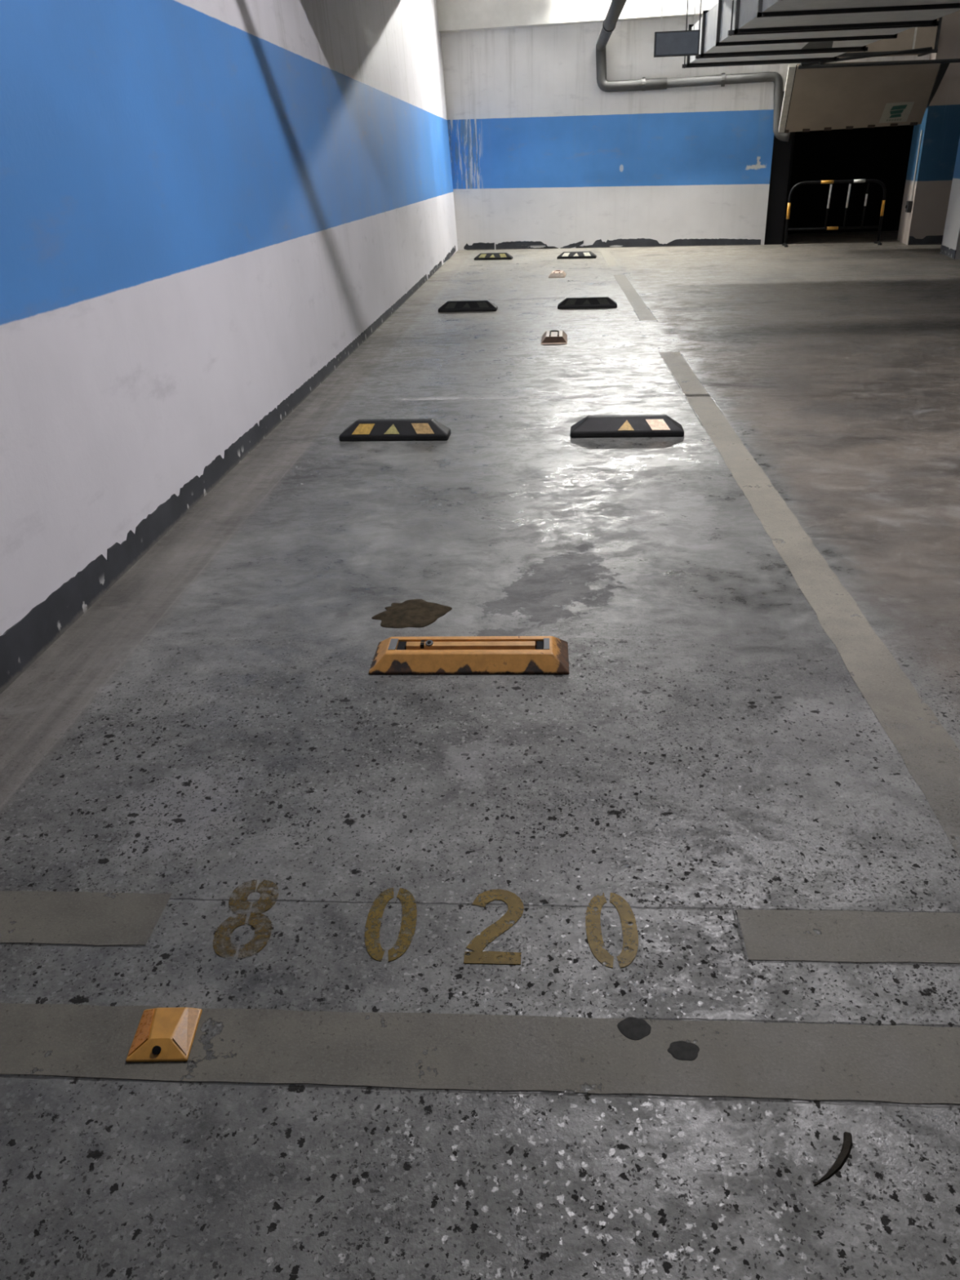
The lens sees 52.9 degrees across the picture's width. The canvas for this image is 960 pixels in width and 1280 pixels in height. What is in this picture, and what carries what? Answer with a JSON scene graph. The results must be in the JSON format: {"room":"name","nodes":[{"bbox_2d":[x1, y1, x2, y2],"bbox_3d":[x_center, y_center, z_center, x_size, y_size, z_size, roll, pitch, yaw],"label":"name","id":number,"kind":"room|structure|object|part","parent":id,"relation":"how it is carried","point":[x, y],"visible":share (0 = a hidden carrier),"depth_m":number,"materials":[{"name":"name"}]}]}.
{"room":"parking garage","nodes":[
{"label":"parking garage","id":0,"kind":"room"},
{"bbox_2d":[0,0,457,635],"bbox_3d":[-1.483,-4.605,7.328,0.625,4.700,25.000,0,26,4],"label":"wall","id":1,"kind":"structure","parent":0,"point":[204,204],"depth_m":4.50,"materials":[{"name":"paint"}]},
{"bbox_2d":[0,245,455,693],"bbox_3d":[-1.170,-2.106,7.366,0.021,0.163,22.900,0,26,4],"label":"baseboard","id":2,"kind":"structure","parent":1,"relation":"attached to","point":[24,642],"depth_m":3.85,"materials":[{"name":"grey paint"}]},
{"bbox_2d":[0,231,959,1279],"bbox_3d":[4.333,-2.859,8.902,12.600,0.200,27.000,0,26,4],"label":"floor","id":3,"kind":"structure","parent":0,"point":[215,722],"depth_m":2.44,"materials":[{"name":"concrete"}]},
{"bbox_2d":[0,890,172,946],"bbox_3d":[-1.101,0.589,2.059,0.852,0.001,0.160,0,26,4],"label":"strip","id":4,"kind":"object","parent":3,"relation":"on","point":[52,917],"visible":1,"depth_m":2.04,"materials":[{"name":"beige paint"}]},
{"bbox_2d":[213,880,278,959],"bbox_3d":[-0.488,0.583,2.025,0.116,0.002,0.236,-2,26,0],"label":"painted digit","id":5,"kind":"object","parent":3,"relation":"on","point":[268,904],"visible":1,"depth_m":2.02,"materials":[{"name":"paint"}]},
{"bbox_2d":[364,888,417,961],"bbox_3d":[-0.184,0.586,1.996,0.104,0.002,0.215,-1,26,3],"label":"painted digit","id":6,"kind":"object","parent":3,"relation":"on","point":[407,901],"visible":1,"depth_m":1.99,"materials":[{"name":"paint"}]},
{"bbox_2d":[338,418,450,441],"bbox_3d":[-0.493,-1.221,5.583,0.635,0.103,0.150,1,26,6],"label":"wheel stop","id":7,"kind":"object","parent":3,"relation":"on","point":[375,429],"visible":1,"depth_m":5.54,"materials":[{"name":"black rubber"}]},
{"bbox_3d":[-0.672,-1.214,5.552,0.131,0.051,0.045,1,26,6],"label":"reflector panel","id":8,"kind":"part","parent":7,"relation":"part of","materials":[{"name":"yellow plastic"}]},
{"bbox_3d":[-0.328,-1.210,5.518,0.137,0.051,0.045,1,26,6],"label":"reflector panel","id":9,"kind":"part","parent":7,"relation":"part of","materials":[{"name":"yellow plastic"}]},
{"bbox_2d":[371,599,452,628],"bbox_3d":[-0.247,-0.092,3.377,0.225,0.006,0.257,13,30,28],"label":"dirt patch","id":10,"kind":"object","parent":3,"relation":"on","point":[411,613],"visible":1,"depth_m":3.37,"materials":[{"name":"brown soil"}]},
{"bbox_2d":[438,300,497,311],"bbox_3d":[-0.132,-3.616,10.432,0.635,0.103,0.150,1,26,7],"label":"wheel stop","id":11,"kind":"object","parent":3,"relation":"on","point":[451,305],"visible":1,"depth_m":10.38,"materials":[{"name":"black rubber"}]},
{"bbox_3d":[-0.312,-3.611,10.404,0.131,0.051,0.045,1,26,7],"label":"reflector panel","id":12,"kind":"part","parent":11,"relation":"part of","materials":[{"name":"black plastic"}]},
{"bbox_3d":[0.032,-3.604,10.364,0.137,0.051,0.045,1,26,7],"label":"reflector panel","id":13,"kind":"part","parent":11,"relation":"part of","materials":[{"name":"black plastic"}]},
{"bbox_2d":[368,635,568,675],"bbox_3d":[-0.031,0.030,3.043,0.619,0.066,0.214,0,26,4],"label":"wheel stop","id":14,"kind":"object","parent":3,"relation":"on","point":[487,655],"visible":1,"depth_m":2.98,"materials":[{"name":"plastic"}]},
{"bbox_2d":[0,1002,959,1104],"bbox_3d":[0.884,0.723,1.638,4.870,0.001,0.163,0,26,4],"label":"strip","id":15,"kind":"object","parent":3,"relation":"on","point":[893,1064],"visible":0.98,"depth_m":1.69,"materials":[{"name":"beige paint"}]},
{"bbox_2d":[125,1007,202,1062],"bbox_3d":[-0.572,0.710,1.747,0.114,0.021,0.115,-1,26,1],"label":"stud","id":16,"kind":"object","parent":15,"relation":"on","point":[162,1033],"visible":1,"depth_m":1.73,"materials":[{"name":"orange plastic"}]},
{"bbox_2d":[617,1017,651,1039],"bbox_3d":[0.278,0.697,1.733,0.054,0.001,0.052,-17,30,-28],"label":"oil stain","id":17,"kind":"object","parent":15,"relation":"on","point":[633,1028],"visible":1,"depth_m":1.73,"materials":[{"name":"black liquid"}]},
{"bbox_2d":[667,1040,699,1060],"bbox_3d":[0.356,0.718,1.686,0.056,0.001,0.041,0,26,4],"label":"oil stain","id":18,"kind":"object","parent":15,"relation":"on","point":[679,1050],"visible":1,"depth_m":1.69,"materials":[{"name":"black liquid"}]},
{"bbox_2d":[474,252,512,260],"bbox_3d":[0.224,-6.386,16.044,0.635,0.103,0.150,4,27,11],"label":"wheel stop","id":19,"kind":"object","parent":3,"relation":"on","point":[503,255],"visible":1,"depth_m":16.00,"materials":[{"name":"black rubber"}]},
{"bbox_3d":[0.042,-6.388,16.031,0.131,0.051,0.045,4,27,11],"label":"reflector panel","id":20,"kind":"part","parent":19,"relation":"part of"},
{"bbox_2d":[463,888,524,964],"bbox_3d":[0.032,0.585,1.981,0.114,0.002,0.216,0,26,4],"label":"painted digit","id":21,"kind":"object","parent":3,"relation":"on","point":[515,904],"visible":1,"depth_m":1.96,"materials":[{"name":"paint"}]},
{"bbox_2d":[462,297,564,300],"bbox_3d":[0.384,-3.969,11.226,1.200,0.001,0.164,0,26,4],"label":"line","id":22,"kind":"object","parent":3,"relation":"on","point":[541,297],"visible":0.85,"depth_m":11.26,"materials":[{"name":"white paint"}]},
{"bbox_2d":[541,329,567,344],"bbox_3d":[0.657,-2.684,8.518,0.226,0.066,0.438,0,26,5],"label":"lock","id":23,"kind":"object","parent":3,"relation":"on","point":[548,337],"visible":1,"depth_m":8.36,"materials":[{"name":"brown metal"}]},
{"bbox_3d":[0.641,-2.600,8.349,0.214,0.044,0.055,0,26,5],"label":"plate","id":24,"kind":"part","parent":23,"relation":"part of","materials":[{"name":"brown metal"}]},
{"bbox_2d":[402,393,711,400],"bbox_3d":[0.457,-1.623,6.444,2.140,0.001,0.091,1,26,6],"label":"line","id":25,"kind":"object","parent":3,"relation":"on","point":[663,395],"visible":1,"depth_m":6.46,"materials":[{"name":"white paint"}]},
{"bbox_2d":[548,270,566,278],"bbox_3d":[1.072,-5.075,13.354,0.226,0.066,0.438,1,26,7],"label":"lock","id":26,"kind":"object","parent":3,"relation":"on","point":[557,273],"visible":1,"depth_m":13.19,"materials":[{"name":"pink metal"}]},
{"bbox_3d":[1.049,-4.991,13.185,0.214,0.044,0.055,1,26,7],"label":"plate","id":27,"kind":"part","parent":26,"relation":"part of","materials":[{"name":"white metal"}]},
{"bbox_2d":[556,251,596,258],"bbox_3d":[1.581,-6.283,15.733,0.635,0.103,0.150,4,27,11],"label":"wheel stop","id":28,"kind":"object","parent":3,"relation":"on","point":[566,255],"visible":1,"depth_m":15.68,"materials":[{"name":"black rubber"}]},
{"bbox_3d":[1.400,-6.285,15.719,0.131,0.051,0.045,4,27,11],"label":"reflector panel","id":29,"kind":"part","parent":28,"relation":"part of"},
{"bbox_3d":[1.738,-6.264,15.652,0.137,0.051,0.045,4,27,11],"label":"reflector panel","id":30,"kind":"part","parent":28,"relation":"part of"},
{"bbox_2d":[557,296,617,308],"bbox_3d":[1.153,-3.627,10.359,0.635,0.103,0.150,1,26,6],"label":"wheel stop","id":31,"kind":"object","parent":3,"relation":"on","point":[602,301],"visible":1,"depth_m":10.31,"materials":[{"name":"black rubber"}]},
{"bbox_3d":[0.974,-3.621,10.329,0.131,0.051,0.045,1,26,6],"label":"reflector panel","id":32,"kind":"part","parent":31,"relation":"part of","materials":[{"name":"black plastic"}]},
{"bbox_3d":[1.318,-3.616,10.293,0.137,0.051,0.045,1,26,6],"label":"reflector panel","id":33,"kind":"part","parent":31,"relation":"part of","materials":[{"name":"black plastic"}]},
{"bbox_2d":[600,251,617,266],"bbox_3d":[2.076,-6.170,15.582,0.158,0.001,2.800,0,26,4],"label":"lane line","id":34,"kind":"object","parent":3,"relation":"on","point":[607,257],"visible":1,"depth_m":15.43,"materials":[{"name":"paint"}]},
{"bbox_2d":[585,892,638,968],"bbox_3d":[0.268,0.587,1.961,0.104,0.002,0.215,-1,26,3],"label":"painted digit","id":35,"kind":"object","parent":3,"relation":"on","point":[624,910],"visible":1,"depth_m":1.95,"materials":[{"name":"paint"}]},
{"bbox_2d":[570,414,684,437],"bbox_3d":[0.835,-1.221,5.485,0.635,0.103,0.150,0,26,5],"label":"wheel stop","id":36,"kind":"object","parent":3,"relation":"on","point":[617,425],"visible":1,"depth_m":5.44,"materials":[{"name":"black rubber"}]},
{"bbox_3d":[1.001,-1.211,5.421,0.137,0.051,0.045,0,26,5],"label":"reflector panel","id":37,"kind":"part","parent":36,"relation":"part of","materials":[{"name":"plastic"}]},
{"bbox_2d":[613,274,656,320],"bbox_3d":[1.776,-4.067,11.322,0.161,0.001,4.320,0,26,4],"label":"lane line","id":38,"kind":"object","parent":3,"relation":"on","point":[639,305],"visible":1,"depth_m":10.84,"materials":[{"name":"paint"}]},
{"bbox_2d":[659,351,959,803],"bbox_3d":[1.330,-0.894,4.897,0.165,0.001,6.520,0,26,4],"label":"lane line","id":39,"kind":"object","parent":3,"relation":"on","point":[931,753],"visible":1,"depth_m":3.23,"materials":[{"name":"paint"}]},
{"bbox_2d":[813,1131,853,1186],"bbox_3d":[0.552,0.805,1.491,0.023,0.006,0.119,19,33,37],"label":"strip","id":40,"kind":"object","parent":3,"relation":"on","point":[847,1144],"visible":1,"depth_m":1.49,"materials":[{"name":"black rubber"}]},
{"bbox_2d":[782,178,885,247],"bbox_3d":[5.957,-7.164,16.184,1.570,1.008,0.397,2,27,9],"label":"crowd barrier","id":41,"kind":"object","parent":3,"relation":"on","point":[850,181],"visible":1,"depth_m":16.11,"materials":[{"name":"black metal"}]},
{"bbox_3d":[5.964,-6.958,16.285,1.510,0.032,0.032,2,27,9],"label":"rail","id":42,"kind":"part","parent":41,"relation":"part of","materials":[{"name":"black metal"}]},
{"bbox_2d":[736,909,959,963],"bbox_3d":[0.982,0.589,1.904,0.912,0.001,0.144,0,26,4],"label":"strip","id":43,"kind":"object","parent":3,"relation":"on","point":[856,936],"visible":1,"depth_m":1.92,"materials":[{"name":"beige paint"}]},
{"bbox_2d":[440,15,929,250],"bbox_3d":[3.162,-9.245,16.428,8.287,4.700,0.300,4,27,12],"label":"wall","id":44,"kind":"structure","parent":0,"point":[539,151],"depth_m":16.77,"materials":[{"name":"paint"}]},
{"bbox_2d":[435,0,718,33],"bbox_3d":[4.554,-10.567,15.069,11.093,1.220,0.300,4,27,12],"label":"ceiling","id":45,"kind":"structure","parent":44,"relation":"attached to","point":[453,15],"depth_m":15.91,"materials":[{"name":"paint"}]},
{"bbox_2d":[463,238,760,249],"bbox_3d":[2.316,-7.202,17.497,5.369,0.149,0.014,4,27,12],"label":"baseboard","id":46,"kind":"structure","parent":44,"relation":"attached to","point":[631,242],"depth_m":17.43,"materials":[{"name":"grey paint"}]},
{"bbox_2d":[595,0,790,142],"bbox_3d":[3.246,-7.119,11.889,3.245,1.681,9.976,0,26,4],"label":"pipe","id":47,"kind":"object","parent":44,"relation":"attached to","point":[609,24],"visible":0.94,"depth_m":15.91,"materials":[{"name":"grey metal"}]},
{"bbox_2d":[764,91,795,244],"bbox_3d":[5.136,-8.014,16.443,0.352,2.350,0.088,4,27,12],"label":"door","id":48,"kind":"structure","parent":44,"relation":"in","point":[783,151],"depth_m":16.55,"materials":[{"name":"black metal"}]},
{"bbox_2d":[787,124,913,234],"bbox_3d":[6.581,-8.825,17.477,4.100,2.800,2.500,0,26,4],"label":"doorway","id":49,"kind":"structure","parent":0,"point":[882,153],"depth_m":18.56,"materials":[{"name":"black"}]},
{"bbox_2d":[897,10,959,244],"bbox_3d":[8.257,-8.227,15.454,2.279,3.400,1.100,4,27,12],"label":"wall","id":50,"kind":"structure","parent":0,"point":[940,125],"depth_m":15.35,"materials":[{"name":"paint"}]},
{"bbox_2d":[905,129,922,212],"bbox_3d":[7.042,-7.600,15.652,0.088,1.200,0.180,4,27,12],"label":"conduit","id":51,"kind":"object","parent":50,"relation":"attached to","point":[908,206],"visible":1,"depth_m":15.74,"materials":[{"name":"metal"}]},
{"bbox_2d":[908,235,943,244],"bbox_3d":[7.701,-6.562,15.802,1.256,0.143,0.014,4,27,12],"label":"baseboard","id":52,"kind":"structure","parent":50,"relation":"attached to","point":[927,240],"depth_m":15.87,"materials":[{"name":"grey paint"}]},
{"bbox_2d":[942,137,959,259],"bbox_3d":[7.179,-7.678,12.941,0.900,4.700,1.000,4,27,12],"label":"column","id":53,"kind":"structure","parent":0,"point":[951,237],"depth_m":13.83,"materials":[{"name":"paint"}]},
{"bbox_2d":[940,244,956,259],"bbox_3d":[6.819,-5.656,14.044,0.014,0.124,1.000,4,27,12],"label":"baseboard","id":54,"kind":"structure","parent":53,"relation":"attached to","point":[944,251],"depth_m":14.00,"materials":[{"name":"grey paint"}]},
{"bbox_3d":[4.172,-7.255,6.743,12.600,0.200,27.000,0,26,4],"label":"ceiling","id":55,"kind":"structure","parent":0,"visible":0},
{"bbox_2d":[653,0,700,57],"bbox_3d":[2.040,-7.224,9.700,0.470,2.322,0.050,0,26,4],"label":"sign box","id":56,"kind":"object","parent":55,"relation":"hanging from","point":[684,42],"visible":1,"depth_m":10.14,"materials":[{"name":"metal"}]},
{"bbox_3d":[1.867,-7.319,9.665,0.008,2.110,0.007,0,26,4],"label":"hanger rod","id":57,"kind":"part","parent":56,"relation":"part of","materials":[{"name":"white metal"}]},
{"bbox_3d":[2.074,-6.285,10.161,0.470,0.229,0.028,0,26,4],"label":"frame","id":58,"kind":"part","parent":56,"relation":"part of","materials":[{"name":"metal"}]},
{"bbox_3d":[2.206,-7.319,9.641,0.008,2.110,0.007,0,26,4],"label":"hanger rod","id":59,"kind":"part","parent":56,"relation":"part of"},
{"bbox_2d":[681,0,959,68],"bbox_3d":[3.662,-7.385,9.712,2.155,2.150,7.565,0,26,4],"label":"cable tray","id":60,"kind":"object","parent":55,"relation":"hanging from","point":[734,33],"visible":0.98,"depth_m":10.12,"materials":[{"name":"metal"}]},
{"bbox_3d":[2.852,-9.043,13.148,0.016,2.150,0.014,0,26,4],"label":"hanger rod","id":61,"kind":"part","parent":60,"relation":"part of","materials":[{"name":"metal"}]},
{"bbox_3d":[2.767,-8.442,11.931,0.016,2.150,0.014,0,26,4],"label":"hanger rod","id":62,"kind":"part","parent":60,"relation":"part of","materials":[{"name":"metal"}]},
{"bbox_3d":[2.611,-7.342,9.703,0.016,2.150,0.014,0,26,4],"label":"hanger rod","id":63,"kind":"part","parent":60,"relation":"part of","materials":[{"name":"metal"}]},
{"bbox_3d":[4.154,-7.233,11.699,0.378,0.004,1.100,3,27,10],"label":"patch plate","id":64,"kind":"part","parent":60,"relation":"part of","materials":[{"name":"grey metal"}]},
{"bbox_2d":[778,17,959,133],"bbox_3d":[5.696,-9.118,14.037,2.420,2.985,1.187,0,26,4],"label":"panel","id":65,"kind":"object","parent":55,"relation":"attached to","point":[818,95],"visible":0.76,"depth_m":14.31,"materials":[{"name":"beige metal"}]},
{"bbox_3d":[4.649,-8.198,14.619,0.101,0.869,1.108,3,27,11],"label":"frame","id":66,"kind":"part","parent":65,"relation":"part of","materials":[{"name":"metal"}]},
{"bbox_3d":[5.733,-8.182,14.518,2.201,0.860,1.131,0,26,4],"label":"panel","id":67,"kind":"part","parent":65,"relation":"part of","materials":[{"name":"beige metal"}]},
{"bbox_3d":[5.689,-8.955,14.290,1.870,0.500,0.700,0,26,4],"label":"casing","id":68,"kind":"part","parent":65,"relation":"part of","materials":[{"name":"beige metal"}]},
{"bbox_3d":[5.692,-8.557,14.075,1.905,0.045,0.035,0,26,4],"label":"rail","id":69,"kind":"part","parent":65,"relation":"part of","materials":[{"name":"metal"}]},
{"bbox_3d":[6.639,-8.943,14.218,0.035,0.520,0.720,0,26,4],"label":"frame","id":70,"kind":"part","parent":65,"relation":"part of","materials":[{"name":"metal"}]}
]}

